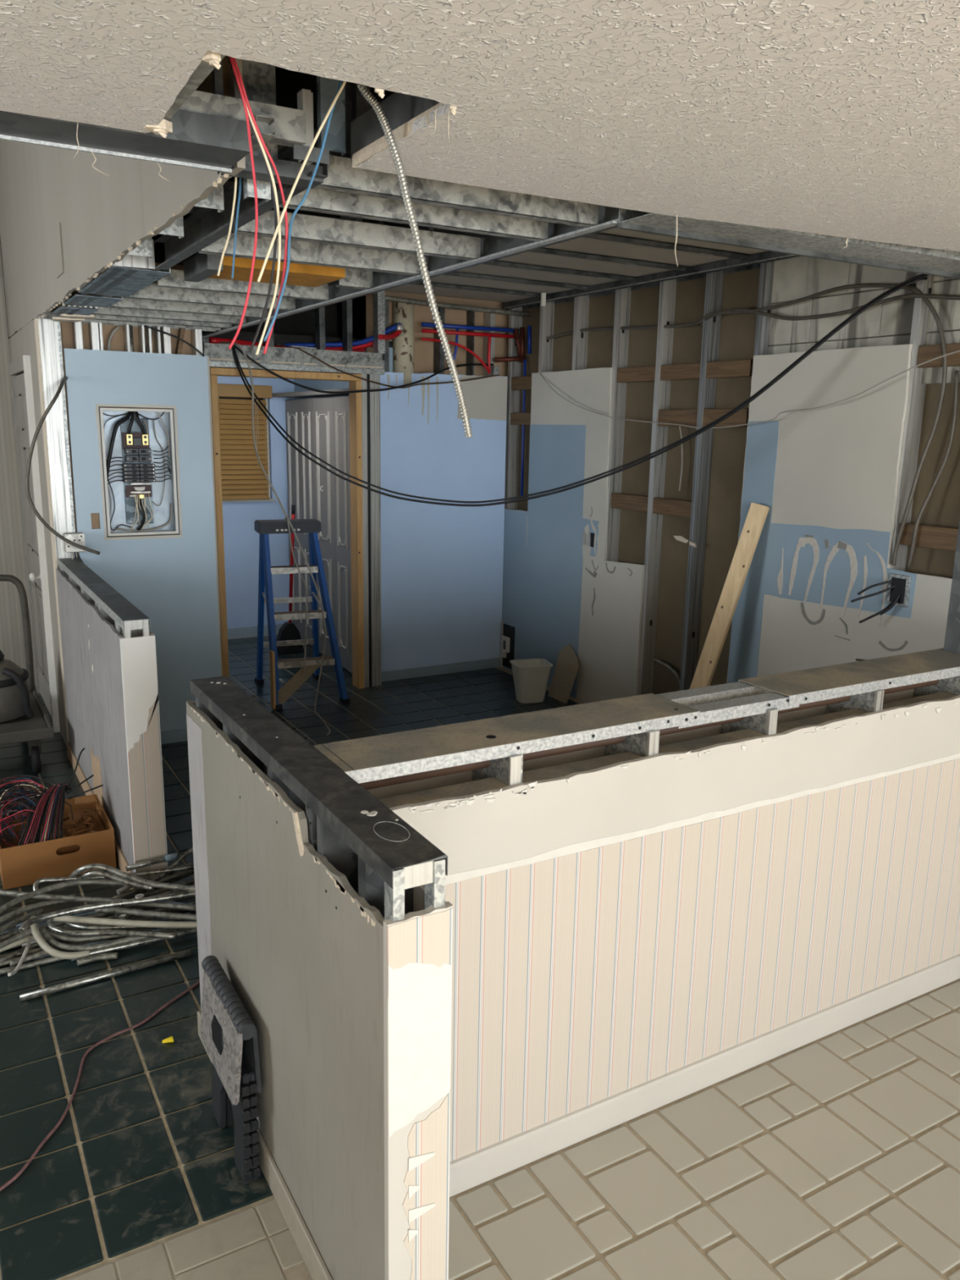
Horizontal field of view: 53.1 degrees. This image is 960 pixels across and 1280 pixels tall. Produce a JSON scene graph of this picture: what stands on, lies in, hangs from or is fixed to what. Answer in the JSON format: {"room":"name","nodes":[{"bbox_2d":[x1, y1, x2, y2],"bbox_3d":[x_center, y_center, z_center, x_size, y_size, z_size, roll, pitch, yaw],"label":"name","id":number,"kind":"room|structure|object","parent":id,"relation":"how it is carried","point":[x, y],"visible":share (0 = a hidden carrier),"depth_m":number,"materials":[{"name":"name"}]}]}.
{"room":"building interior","nodes":[
{"label":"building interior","id":0,"kind":"room"},
{"bbox_2d":[0,245,35,685],"bbox_3d":[-4.799,-1.164,5.265,4.089,3.400,0.100,-6,14,-29],"label":"wall","id":1,"kind":"structure","parent":0,"point":[12,555],"depth_m":6.32,"materials":[{"name":"paint"}]},
{"bbox_2d":[34,262,222,744],"bbox_3d":[-1.955,-0.735,5.408,0.907,2.600,0.632,-6,14,-29],"label":"wall","id":2,"kind":"structure","parent":0,"point":[172,579],"depth_m":5.12,"materials":[{"name":"blue paint"}]},
{"bbox_2d":[25,376,100,555],"bbox_3d":[-2.113,-0.868,4.808,0.322,0.884,0.197,-6,14,-29],"label":"cable","id":3,"kind":"object","parent":2,"relation":"attached to","point":[63,381],"visible":1,"depth_m":4.68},
{"bbox_2d":[63,532,85,562],"bbox_3d":[-2.097,-0.471,4.980,0.093,0.167,0.052,-6,14,-29],"label":"outlet box","id":4,"kind":"object","parent":2,"relation":"attached to","point":[78,538],"visible":0.77,"depth_m":4.96,"materials":[{"name":"metal"}]},
{"bbox_2d":[98,407,178,536],"bbox_3d":[-1.827,-0.899,5.146,0.367,0.663,0.100,-6,14,-29],"label":"breaker panel","id":5,"kind":"object","parent":2,"relation":"attached to","point":[138,445],"visible":0.99,"depth_m":5.16,"materials":[{"name":"metal"}]},
{"bbox_2d":[143,325,204,356],"bbox_3d":[-1.605,-1.573,5.057,0.299,0.148,0.029,-4,13,-20],"label":"cable","id":6,"kind":"object","parent":2,"relation":"hanging from","point":[147,326],"visible":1,"depth_m":5.04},
{"bbox_2d":[0,237,365,375],"bbox_3d":[-3.696,-1.624,7.212,8.200,3.500,0.100,-6,14,-29],"label":"wall","id":7,"kind":"structure","parent":0,"point":[358,304],"depth_m":8.42,"materials":[{"name":"paint"}]},
{"bbox_2d":[0,57,453,1279],"bbox_3d":[-1.473,-0.793,3.855,0.249,3.400,5.752,-6,14,-29],"label":"wall","id":8,"kind":"structure","parent":0,"point":[326,913],"depth_m":2.10,"materials":[{"name":"white paint"}]},
{"bbox_2d":[8,355,60,733],"bbox_3d":[-2.720,-0.589,5.802,0.094,2.120,1.020,-6,14,-29],"label":"door","id":9,"kind":"structure","parent":8,"relation":"in","point":[21,385],"depth_m":5.71,"materials":[{"name":"paint"}]},
{"bbox_2d":[217,375,294,628],"bbox_3d":[-1.843,-1.322,8.085,0.710,2.600,0.100,-6,14,-29],"label":"wall","id":10,"kind":"structure","parent":0,"point":[241,540],"depth_m":8.09,"materials":[{"name":"blue paint"}]},
{"bbox_2d":[217,396,275,502],"bbox_3d":[-2.004,-1.611,7.896,0.600,0.940,0.105,-6,14,-29],"label":"window","id":11,"kind":"structure","parent":10,"relation":"in","point":[219,397],"depth_m":7.96,"materials":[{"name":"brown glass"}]},
{"bbox_2d":[217,383,271,500],"bbox_3d":[-1.979,-1.603,7.819,0.605,0.922,0.054,-6,14,-29],"label":"window blind","id":12,"kind":"object","parent":11,"relation":"attached to","point":[238,458],"visible":0.66,"depth_m":7.85,"materials":[{"name":"brown wood"}]},
{"bbox_2d":[151,213,385,688],"bbox_3d":[-1.390,-1.306,6.422,1.315,3.300,0.865,-6,14,-29],"label":"door frame","id":13,"kind":"structure","parent":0,"point":[321,322],"depth_m":6.30,"materials":[{"name":"brown wood"}]},
{"bbox_2d":[219,342,330,735],"bbox_3d":[-1.158,-0.625,5.789,0.888,2.262,0.425,8,14,28],"label":"hanging cable","id":14,"kind":"object","parent":13,"relation":"hanging from","point":[235,344],"visible":0.99,"depth_m":5.78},
{"bbox_2d":[272,388,352,674],"bbox_3d":[-1.259,-0.893,7.463,0.189,2.010,1.640,-6,14,-29],"label":"doors","id":15,"kind":"structure","parent":13,"relation":"in","point":[321,425],"depth_m":7.24,"materials":[{"name":"white paint"}]},
{"bbox_2d":[65,81,618,338],"bbox_3d":[-1.024,-1.781,3.670,0.929,0.935,3.990,-6,14,-29],"label":"ceiling","id":16,"kind":"structure","parent":0,"point":[348,250],"depth_m":2.72,"materials":[{"name":"metal"}]},
{"bbox_2d":[217,177,236,275],"bbox_3d":[-0.516,-0.886,1.982,0.021,0.262,0.062,11,16,38],"label":"wire","id":17,"kind":"object","parent":16,"relation":"hanging from","point":[235,183],"visible":0.75,"depth_m":1.99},
{"bbox_2d":[231,177,241,279],"bbox_3d":[-0.515,-0.895,2.038,0.013,0.248,0.033,11,16,38],"label":"wire","id":18,"kind":"object","parent":16,"relation":"hanging from","point":[240,179],"visible":0.82,"depth_m":2.04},
{"bbox_2d":[293,347,392,399],"bbox_3d":[-1.087,-1.020,7.471,0.060,2.300,1.810,-6,14,-29],"label":"wall","id":19,"kind":"structure","parent":0,"point":[313,384],"depth_m":7.45,"materials":[{"name":"blue paint"}]},
{"bbox_2d":[208,291,531,681],"bbox_3d":[-0.673,-1.159,6.511,2.265,3.000,0.334,-6,14,-29],"label":"wall","id":20,"kind":"structure","parent":0,"point":[442,566],"depth_m":6.82,"materials":[{"name":"blue paint"}]},
{"bbox_2d":[232,344,493,393],"bbox_3d":[-0.654,-1.722,6.219,1.912,0.272,0.161,-8,15,-34],"label":"cable","id":21,"kind":"object","parent":20,"relation":"hanging from","point":[233,345],"visible":0.94,"depth_m":6.08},
{"bbox_2d":[295,346,499,388],"bbox_3d":[-0.490,-1.783,6.373,1.546,0.229,0.062,-7,15,-33],"label":"cable","id":22,"kind":"object","parent":20,"relation":"attached to","point":[302,350],"visible":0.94,"depth_m":6.29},
{"bbox_2d":[0,0,959,279],"bbox_3d":[0.779,-0.652,-1.138,7.350,1.050,6.555,-6,14,-29],"label":"ceiling","id":23,"kind":"structure","parent":0,"point":[829,130],"depth_m":1.45,"materials":[{"name":"paint"}]},
{"bbox_2d":[228,56,257,349],"bbox_3d":[-0.391,-0.726,1.543,0.056,0.502,0.047,-6,14,-29],"label":"wire","id":24,"kind":"object","parent":23,"relation":"hanging from","point":[230,57],"visible":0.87,"depth_m":1.54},
{"bbox_2d":[226,55,277,352],"bbox_3d":[-0.371,-0.724,1.547,0.085,0.506,0.030,0,13,-7],"label":"wire","id":25,"kind":"object","parent":23,"relation":"hanging from","point":[231,67],"visible":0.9,"depth_m":1.58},
{"bbox_2d":[235,70,280,355],"bbox_3d":[-0.369,-0.722,1.546,0.090,0.509,0.032,0,12,-5],"label":"wire","id":26,"kind":"object","parent":23,"relation":"hanging from","point":[249,114],"visible":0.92,"depth_m":1.58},
{"bbox_2d":[232,57,288,354],"bbox_3d":[-0.363,-0.723,1.545,0.102,0.507,0.036,0,12,-6],"label":"wire","id":27,"kind":"object","parent":23,"relation":"hanging from","point":[233,59],"visible":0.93,"depth_m":1.56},
{"bbox_2d":[257,80,346,282],"bbox_3d":[-0.276,-0.784,1.570,0.190,0.396,0.047,-11,17,-44],"label":"wire","id":28,"kind":"object","parent":23,"relation":"hanging from","point":[339,92],"visible":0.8,"depth_m":1.56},
{"bbox_2d":[263,80,342,342],"bbox_3d":[-0.278,-0.739,1.589,0.178,0.482,0.038,-11,17,-42],"label":"wire","id":29,"kind":"object","parent":23,"relation":"hanging from","point":[300,205],"visible":0.89,"depth_m":1.58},
{"bbox_2d":[355,83,472,437],"bbox_3d":[-0.116,-0.685,1.698,0.240,0.641,0.046,-4,13,-20],"label":"conduit","id":30,"kind":"object","parent":23,"relation":"hanging from","point":[364,91],"visible":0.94,"depth_m":1.69,"materials":[{"name":"metal"}]},
{"bbox_2d":[0,634,959,1279],"bbox_3d":[-0.482,1.374,2.224,8.100,0.103,12.700,-6,14,-29],"label":"floor","id":31,"kind":"structure","parent":0,"point":[836,1155],"depth_m":2.42,"materials":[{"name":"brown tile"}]},
{"bbox_2d":[0,925,30,942],"bbox_3d":[-1.675,1.035,3.300,0.260,0.019,0.038,-11,17,-42],"label":"conduit","id":32,"kind":"object","parent":31,"relation":"on","point":[7,936],"visible":0.38,"depth_m":3.33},
{"bbox_2d":[7,937,31,976],"bbox_3d":[-1.518,1.049,3.184,0.025,0.043,0.175,1,12,-2],"label":"cable","id":33,"kind":"object","parent":31,"relation":"on","point":[23,957],"visible":1,"depth_m":3.17,"materials":[{"name":"metal"}]},
{"bbox_2d":[0,574,53,773],"bbox_3d":[-2.636,0.185,5.043,0.609,0.938,0.865,-6,14,-29],"label":"cart","id":34,"kind":"object","parent":31,"relation":"on","point":[36,728],"visible":0.88,"depth_m":5.02,"materials":[{"name":"metal"}]},
{"bbox_2d":[0,649,35,723],"bbox_3d":[-2.563,0.063,5.011,0.370,0.709,0.372,-6,14,-29],"label":"machine","id":35,"kind":"object","parent":34,"relation":"on","point":[15,700],"visible":1,"depth_m":4.98,"materials":[{"name":"grey plastic"}]},
{"bbox_2d":[0,938,57,961],"bbox_3d":[-1.585,1.063,3.219,0.030,0.018,0.350,11,16,39],"label":"conduit","id":36,"kind":"object","parent":31,"relation":"on","point":[34,945],"visible":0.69,"depth_m":3.24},
{"bbox_2d":[0,794,116,889],"bbox_3d":[-1.769,0.825,3.984,0.415,0.174,0.430,-6,14,-29],"label":"cardboard box","id":37,"kind":"object","parent":31,"relation":"on","point":[22,865],"visible":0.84,"depth_m":3.81,"materials":[{"name":"cardboard"}]},
{"bbox_2d":[0,808,105,855],"bbox_3d":[-1.770,0.817,3.985,0.396,0.148,0.404,-6,14,-29],"label":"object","id":38,"kind":"object","parent":37,"relation":"in","point":[85,821],"visible":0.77,"depth_m":4.00,"materials":[{"name":"cardboard"}]},
{"bbox_2d":[0,774,73,848],"bbox_3d":[-1.853,0.689,3.895,0.359,0.260,0.359,-1,13,-9],"label":"wire tangle","id":39,"kind":"object","parent":38,"relation":"on","point":[12,801],"visible":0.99,"depth_m":3.87,"materials":[{"name":"plastic"}]},
{"bbox_2d":[65,747,84,791],"bbox_3d":[-1.707,0.548,4.056,0.009,0.150,0.141,4,13,13],"label":"cable","id":40,"kind":"object","parent":39,"relation":"on","point":[83,748],"visible":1,"depth_m":4.05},
{"bbox_2d":[66,774,93,794],"bbox_3d":[-1.669,0.604,4.016,0.115,0.061,0.016,-9,16,-39],"label":"cable","id":41,"kind":"object","parent":39,"relation":"on","point":[91,776],"visible":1,"depth_m":4.01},
{"bbox_2d":[67,784,102,799],"bbox_3d":[-1.630,0.631,3.976,0.138,0.046,0.022,-5,14,-25],"label":"cable","id":42,"kind":"object","parent":39,"relation":"attached to","point":[99,786],"visible":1,"depth_m":3.97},
{"bbox_2d":[30,915,90,959],"bbox_3d":[-1.457,1.023,3.272,0.296,0.075,0.093,8,14,28],"label":"conduit","id":43,"kind":"object","parent":31,"relation":"on","point":[35,931],"visible":0.91,"depth_m":3.23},
{"bbox_2d":[0,905,127,933],"bbox_3d":[-1.559,1.020,3.450,0.692,0.018,0.019,-6,14,-30],"label":"conduit","id":44,"kind":"object","parent":31,"relation":"on","point":[92,913],"visible":0.3,"depth_m":3.46,"materials":[{"name":"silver metal"}]},
{"bbox_2d":[0,901,178,937],"bbox_3d":[-1.480,1.016,3.458,0.781,0.018,0.019,-6,14,-28],"label":"conduit","id":45,"kind":"object","parent":31,"relation":"on","point":[101,914],"visible":0.21,"depth_m":3.44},
{"bbox_2d":[15,892,163,928],"bbox_3d":[-1.400,0.994,3.565,0.582,0.018,0.019,-6,14,-29],"label":"conduit","id":46,"kind":"object","parent":31,"relation":"on","point":[18,926],"visible":0.15,"depth_m":3.51,"materials":[{"name":"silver metal"}]},
{"bbox_2d":[0,919,180,967],"bbox_3d":[-1.403,1.055,3.307,0.734,0.018,0.019,-6,14,-31],"label":"conduit","id":47,"kind":"object","parent":31,"relation":"on","point":[5,962],"visible":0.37,"depth_m":3.28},
{"bbox_2d":[0,928,31,948],"bbox_3d":[-1.621,1.038,3.204,0.028,0.056,0.272,11,16,38],"label":"conduit","id":48,"kind":"object","parent":47,"relation":"on","point":[20,935],"visible":0.94,"depth_m":3.25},
{"bbox_2d":[22,916,158,947],"bbox_3d":[-1.356,1.029,3.410,0.487,0.018,0.019,-5,14,-27],"label":"conduit","id":49,"kind":"object","parent":31,"relation":"on","point":[147,918],"visible":0.21,"depth_m":3.48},
{"bbox_2d":[0,909,185,942],"bbox_3d":[-1.461,1.029,3.399,0.849,0.018,0.020,-5,14,-26],"label":"conduit","id":50,"kind":"object","parent":31,"relation":"on","point":[180,910],"visible":0.25,"depth_m":3.49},
{"bbox_2d":[0,907,44,933],"bbox_3d":[-1.678,1.008,3.353,0.042,0.018,0.327,10,15,36],"label":"conduit","id":51,"kind":"object","parent":50,"relation":"on","point":[37,912],"visible":0.95,"depth_m":3.41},
{"bbox_2d":[0,899,73,923],"bbox_3d":[-1.660,0.980,3.412,0.062,0.019,0.430,13,17,43],"label":"conduit","id":52,"kind":"object","parent":51,"relation":"on","point":[51,902],"visible":0.85,"depth_m":3.47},
{"bbox_2d":[0,889,195,911],"bbox_3d":[-1.448,0.934,3.466,0.883,0.024,0.033,3,13,7],"label":"conduit","id":53,"kind":"object","parent":52,"relation":"on","point":[2,892],"visible":0.8,"depth_m":3.45,"materials":[{"name":"metal"}]},
{"bbox_2d":[18,890,195,933],"bbox_3d":[-1.268,0.937,3.383,0.647,0.031,0.075,-5,14,-26],"label":"conduit","id":54,"kind":"object","parent":53,"relation":"on","point":[26,924],"visible":0.89,"depth_m":3.37,"materials":[{"name":"metal"}]},
{"bbox_2d":[69,863,195,891],"bbox_3d":[-1.254,0.868,3.497,0.562,0.093,0.058,3,13,10],"label":"conduit","id":55,"kind":"object","parent":54,"relation":"on","point":[113,870],"visible":0.91,"depth_m":3.49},
{"bbox_2d":[119,901,195,918],"bbox_3d":[-1.153,0.991,3.543,0.335,0.018,0.032,-4,13,-23],"label":"conduit","id":56,"kind":"object","parent":50,"relation":"on","point":[162,909],"visible":0.26,"depth_m":3.53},
{"bbox_2d":[115,878,195,907],"bbox_3d":[-1.211,0.949,3.613,0.041,0.018,0.366,13,17,43],"label":"conduit","id":57,"kind":"object","parent":56,"relation":"on","point":[159,891],"visible":0.38,"depth_m":3.62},
{"bbox_2d":[121,896,195,919],"bbox_3d":[-1.178,0.979,3.549,0.332,0.018,0.059,-11,17,-43],"label":"conduit","id":58,"kind":"object","parent":56,"relation":"on","point":[126,917],"visible":0.33,"depth_m":3.53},
{"bbox_2d":[114,884,195,916],"bbox_3d":[-1.192,0.956,3.563,0.341,0.018,0.050,-11,17,-44],"label":"conduit","id":59,"kind":"object","parent":58,"relation":"on","point":[171,891],"visible":0.3,"depth_m":3.58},
{"bbox_2d":[0,920,186,957],"bbox_3d":[-1.370,1.046,3.333,0.682,0.018,0.021,-5,14,-25],"label":"conduit","id":60,"kind":"object","parent":31,"relation":"on","point":[37,949],"visible":0.27,"depth_m":3.26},
{"bbox_2d":[0,934,35,952],"bbox_3d":[-1.621,1.042,3.215,0.023,0.024,0.277,13,17,42],"label":"conduit","id":61,"kind":"object","parent":60,"relation":"on","point":[24,940],"visible":0.84,"depth_m":3.26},
{"bbox_2d":[0,928,187,974],"bbox_3d":[-1.360,1.064,3.268,0.781,0.018,0.019,-6,14,-29],"label":"conduit","id":62,"kind":"object","parent":31,"relation":"on","point":[31,964],"visible":0.42,"depth_m":3.20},
{"bbox_2d":[26,906,161,936],"bbox_3d":[-1.429,1.022,3.455,0.641,0.018,0.020,-5,14,-27],"label":"conduit","id":63,"kind":"object","parent":31,"relation":"on","point":[113,917],"visible":0.17,"depth_m":3.46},
{"bbox_2d":[76,952,118,965],"bbox_3d":[-1.287,1.071,3.235,0.131,0.021,0.033,-4,13,-22],"label":"conduit","id":64,"kind":"object","parent":31,"relation":"on","point":[108,956],"visible":1,"depth_m":3.23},
{"bbox_2d":[0,980,199,1191],"bbox_3d":[-1.080,1.201,2.697,0.137,0.008,1.139,4,13,13],"label":"cable","id":65,"kind":"object","parent":31,"relation":"on","point":[91,1048],"visible":0.94,"depth_m":2.65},
{"bbox_2d":[19,949,191,1001],"bbox_3d":[-1.213,1.093,3.142,0.530,0.021,0.022,-7,15,-32],"label":"conduit","id":66,"kind":"object","parent":31,"relation":"on","point":[100,976],"visible":1,"depth_m":3.13,"materials":[{"name":"metal"}]},
{"bbox_2d":[33,920,196,960],"bbox_3d":[-1.230,1.041,3.366,0.606,0.018,0.019,-6,14,-28],"label":"conduit","id":67,"kind":"object","parent":31,"relation":"on","point":[152,930],"visible":0.29,"depth_m":3.32,"materials":[{"name":"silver metal"}]},
{"bbox_2d":[8,950,48,966],"bbox_3d":[-1.497,1.059,3.209,0.133,0.019,0.020,-9,16,-39],"label":"conduit","id":68,"kind":"object","parent":67,"relation":"on","point":[33,956],"visible":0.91,"depth_m":3.20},
{"bbox_2d":[39,928,125,942],"bbox_3d":[-1.381,1.024,3.325,0.302,0.026,0.058,1,12,-1],"label":"conduit","id":69,"kind":"object","parent":67,"relation":"on","point":[57,936],"visible":0.78,"depth_m":3.31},
{"bbox_2d":[46,918,177,939],"bbox_3d":[-1.287,1.006,3.309,0.491,0.023,0.079,3,13,10],"label":"conduit","id":70,"kind":"object","parent":69,"relation":"on","point":[50,925],"visible":0.95,"depth_m":3.30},
{"bbox_2d":[53,915,196,928],"bbox_3d":[-1.222,0.982,3.340,0.525,0.028,0.038,1,12,2],"label":"conduit","id":71,"kind":"object","parent":70,"relation":"on","point":[157,924],"visible":0.87,"depth_m":3.33,"materials":[{"name":"plastic"}]},
{"bbox_2d":[64,921,186,930],"bbox_3d":[-1.242,1.002,3.355,0.435,0.026,0.058,2,12,3],"label":"conduit","id":72,"kind":"object","parent":69,"relation":"on","point":[77,926],"visible":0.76,"depth_m":3.34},
{"bbox_2d":[94,906,196,920],"bbox_3d":[-1.160,0.967,3.396,0.414,0.021,0.027,3,13,7],"label":"conduit","id":73,"kind":"object","parent":72,"relation":"on","point":[108,910],"visible":0.79,"depth_m":3.39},
{"bbox_2d":[47,912,190,945],"bbox_3d":[-1.288,1.032,3.420,0.503,0.018,0.019,-5,14,-27],"label":"conduit","id":74,"kind":"object","parent":31,"relation":"on","point":[158,919],"visible":0.16,"depth_m":3.48,"materials":[{"name":"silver metal"}]},
{"bbox_2d":[89,928,197,955],"bbox_3d":[-1.143,1.041,3.338,0.409,0.021,0.028,-6,14,-29],"label":"conduit","id":75,"kind":"object","parent":31,"relation":"on","point":[189,931],"visible":0.8,"depth_m":3.30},
{"bbox_2d":[40,927,154,951],"bbox_3d":[-1.321,1.026,3.292,0.393,0.044,0.094,1,12,-2],"label":"conduit","id":76,"kind":"object","parent":75,"relation":"on","point":[43,931],"visible":0.95,"depth_m":3.27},
{"bbox_2d":[125,872,194,898],"bbox_3d":[-1.244,0.951,3.719,0.030,0.018,0.465,11,16,38],"label":"conduit","id":77,"kind":"object","parent":31,"relation":"on","point":[186,876],"visible":0.11,"depth_m":3.74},
{"bbox_3d":[-1.244,0.935,3.698,0.416,0.017,0.177,-6,14,-29],"label":"conduit","id":78,"kind":"object","parent":77,"relation":"on","visible":0},
{"bbox_2d":[122,871,194,898],"bbox_3d":[-1.240,0.933,3.662,0.024,0.018,0.397,11,16,39],"label":"conduit","id":79,"kind":"object","parent":78,"relation":"on","point":[168,881],"visible":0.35,"depth_m":3.69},
{"bbox_2d":[111,869,194,898],"bbox_3d":[-1.226,0.920,3.641,0.031,0.022,0.386,12,16,40],"label":"conduit","id":80,"kind":"object","parent":79,"relation":"on","point":[175,875],"visible":0.55,"depth_m":3.65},
{"bbox_2d":[116,862,193,894],"bbox_3d":[-1.221,0.897,3.653,0.035,0.022,0.338,12,17,41],"label":"conduit","id":81,"kind":"object","parent":80,"relation":"on","point":[125,888],"visible":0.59,"depth_m":3.62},
{"bbox_2d":[0,879,128,913],"bbox_3d":[-1.544,0.923,3.401,0.617,0.040,0.140,-11,17,-43],"label":"conduit","id":82,"kind":"object","parent":81,"relation":"on","point":[86,882],"visible":0.84,"depth_m":3.48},
{"bbox_2d":[32,864,194,895],"bbox_3d":[-1.349,0.897,3.582,0.577,0.066,0.081,-3,13,-19],"label":"conduit","id":83,"kind":"object","parent":81,"relation":"on","point":[37,882],"visible":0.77,"depth_m":3.58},
{"bbox_2d":[76,870,155,890],"bbox_3d":[-1.347,0.879,3.514,0.324,0.080,0.053,4,13,12],"label":"conduit","id":84,"kind":"object","parent":83,"relation":"on","point":[94,873],"visible":0.98,"depth_m":3.50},
{"bbox_2d":[125,856,165,871],"bbox_3d":[-1.259,0.845,3.640,0.157,0.020,0.023,-8,16,-37],"label":"conduit","id":85,"kind":"object","parent":83,"relation":"on","point":[128,868],"visible":1,"depth_m":3.63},
{"bbox_2d":[150,847,193,881],"bbox_3d":[-1.176,0.858,3.685,0.040,0.080,0.230,9,15,32],"label":"conduit","id":86,"kind":"object","parent":83,"relation":"on","point":[157,877],"visible":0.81,"depth_m":3.69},
{"bbox_2d":[163,852,179,862],"bbox_3d":[-1.185,0.835,3.695,0.054,0.027,0.028,-8,15,-36],"label":"conduit","id":87,"kind":"object","parent":86,"relation":"on","point":[173,856],"visible":1,"depth_m":3.69,"materials":[{"name":"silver metal"}]},
{"bbox_2d":[162,1035,173,1043],"bbox_3d":[-0.915,1.174,2.818,0.030,0.016,0.019,-6,14,-29],"label":"nut","id":88,"kind":"object","parent":31,"relation":"on","point":[170,1039],"visible":1,"depth_m":2.81,"materials":[{"name":"yellow plastic"}]},
{"bbox_2d":[200,955,262,1184],"bbox_3d":[-0.627,1.061,2.395,0.068,0.428,0.341,-6,14,-29],"label":"folding stool","id":89,"kind":"object","parent":31,"relation":"on","point":[228,1034],"visible":1,"depth_m":2.30,"materials":[{"name":"black plastic"}]},
{"bbox_2d":[275,504,304,655],"bbox_3d":[-1.507,-0.465,7.522,0.240,1.181,0.099,-6,14,-29],"label":"broom","id":90,"kind":"object","parent":31,"relation":"on","point":[288,631],"visible":0.81,"depth_m":7.59,"materials":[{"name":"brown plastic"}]},
{"bbox_2d":[254,519,350,710],"bbox_3d":[-1.221,-0.208,6.407,0.515,1.186,0.757,-4,13,-22],"label":"step ladder","id":91,"kind":"object","parent":31,"relation":"on","point":[279,696],"visible":0.98,"depth_m":6.22,"materials":[{"name":"blue plastic"}]},
{"bbox_2d":[284,516,307,675],"bbox_3d":[-1.162,-0.283,6.140,0.061,0.993,0.241,-8,16,-37],"label":"cable","id":92,"kind":"object","parent":91,"relation":"hanging from","point":[286,518],"visible":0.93,"depth_m":6.10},
{"bbox_2d":[509,658,552,702],"bbox_3d":[0.338,0.277,6.429,0.252,0.258,0.206,-2,13,-16],"label":"waste bin","id":93,"kind":"object","parent":31,"relation":"on","point":[531,676],"visible":1,"depth_m":6.36,"materials":[{"name":"white plastic"}]},
{"bbox_2d":[547,644,579,702],"bbox_3d":[0.572,0.219,6.495,0.142,0.360,0.240,-6,14,-29],"label":"scrap","id":94,"kind":"object","parent":31,"relation":"on","point":[567,664],"visible":1,"depth_m":6.48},
{"bbox_2d":[689,502,769,688],"bbox_3d":[1.231,-0.001,5.024,0.452,1.426,0.083,0,12,-5],"label":"lumber","id":95,"kind":"object","parent":31,"relation":"on","point":[757,515],"visible":0.7,"depth_m":4.96,"materials":[{"name":"brown wood"}]},
{"bbox_2d":[191,68,798,350],"bbox_3d":[-0.180,-2.205,5.257,2.430,1.000,5.990,-6,14,-29],"label":"ceiling","id":96,"kind":"structure","parent":0,"point":[615,258],"depth_m":5.13,"materials":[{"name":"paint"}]},
{"bbox_2d":[311,520,959,1196],"bbox_3d":[1.272,0.046,2.917,3.735,2.261,0.231,-6,14,-29],"label":"wall","id":97,"kind":"structure","parent":0,"point":[658,900],"depth_m":2.50,"materials":[{"name":"beige paint"}]},
{"bbox_2d":[502,255,959,702],"bbox_3d":[2.862,-0.391,2.615,0.129,3.300,10.700,-6,14,-29],"label":"wall","id":98,"kind":"structure","parent":0,"point":[636,608],"depth_m":5.18,"materials":[{"name":"paint"}]},
{"bbox_2d":[500,621,515,669],"bbox_3d":[0.200,0.051,7.228,0.028,0.360,0.175,-6,14,-29],"label":"box","id":99,"kind":"object","parent":98,"relation":"attached to","point":[508,632],"visible":0.98,"depth_m":7.22,"materials":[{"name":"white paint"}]},
{"bbox_2d":[230,276,928,506],"bbox_3d":[0.178,-1.217,4.985,3.798,1.074,0.050,7,14,26],"label":"cable","id":100,"kind":"object","parent":98,"relation":"attached to","point":[875,301],"visible":0.95,"depth_m":4.82,"materials":[{"name":"rubber"}]},
{"bbox_2d":[231,273,928,503],"bbox_3d":[0.184,-1.233,4.989,3.796,1.069,0.048,7,14,26],"label":"cable","id":101,"kind":"object","parent":98,"relation":"attached to","point":[922,274],"visible":0.94,"depth_m":4.88,"materials":[{"name":"rubber"}]},
{"bbox_2d":[582,531,594,546],"bbox_3d":[0.701,-0.654,6.232,0.010,0.093,0.118,-6,14,-29],"label":"outlet box","id":102,"kind":"object","parent":98,"relation":"attached to","point":[590,539],"visible":1,"depth_m":6.22,"materials":[{"name":"metal"}]},
{"bbox_2d":[678,426,683,490],"bbox_3d":[1.139,-1.057,5.493,0.010,0.402,0.068,-5,14,-25],"label":"wire","id":103,"kind":"object","parent":98,"relation":"attached to","point":[679,426],"visible":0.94,"depth_m":5.47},
{"bbox_2d":[546,283,946,565],"bbox_3d":[1.167,-1.216,5.380,0.060,1.232,3.118,-6,14,-29],"label":"wire","id":104,"kind":"object","parent":98,"relation":"attached to","point":[915,290],"visible":0.98,"depth_m":4.23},
{"bbox_2d":[539,350,959,428],"bbox_3d":[1.205,-1.321,5.186,0.090,0.353,3.262,-6,14,-29],"label":"wire","id":105,"kind":"object","parent":98,"relation":"attached to","point":[958,350],"visible":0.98,"depth_m":4.71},
{"bbox_2d":[701,293,959,326],"bbox_3d":[1.706,-1.515,4.369,0.062,0.118,2.056,-6,14,-29],"label":"cable","id":106,"kind":"object","parent":98,"relation":"attached to","point":[907,295],"visible":0.96,"depth_m":4.44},
{"bbox_2d":[850,573,911,623],"bbox_3d":[1.783,-0.185,4.300,0.238,0.224,0.079,4,13,15],"label":"outlet box","id":107,"kind":"object","parent":98,"relation":"attached to","point":[899,588],"visible":1,"depth_m":4.27,"materials":[{"name":"metal"}]},
{"bbox_2d":[906,369,959,568],"bbox_3d":[1.939,-0.719,4.110,0.129,0.837,0.024,9,15,32],"label":"cable","id":108,"kind":"object","parent":98,"relation":"attached to","point":[957,372],"visible":1,"depth_m":4.09,"materials":[{"name":"plastic"}]},
{"bbox_3d":[-2.466,-1.255,7.730,0.730,2.600,0.100,-6,14,-29],"label":"wall","id":109,"kind":"structure","parent":0,"visible":0},
{"bbox_2d":[226,623,283,639],"bbox_3d":[-2.181,-0.048,8.110,1.366,0.090,0.015,-6,14,-29],"label":"baseboard","id":110,"kind":"structure","parent":109,"relation":"attached to","point":[250,631],"depth_m":8.21,"materials":[{"name":"grey paint"}]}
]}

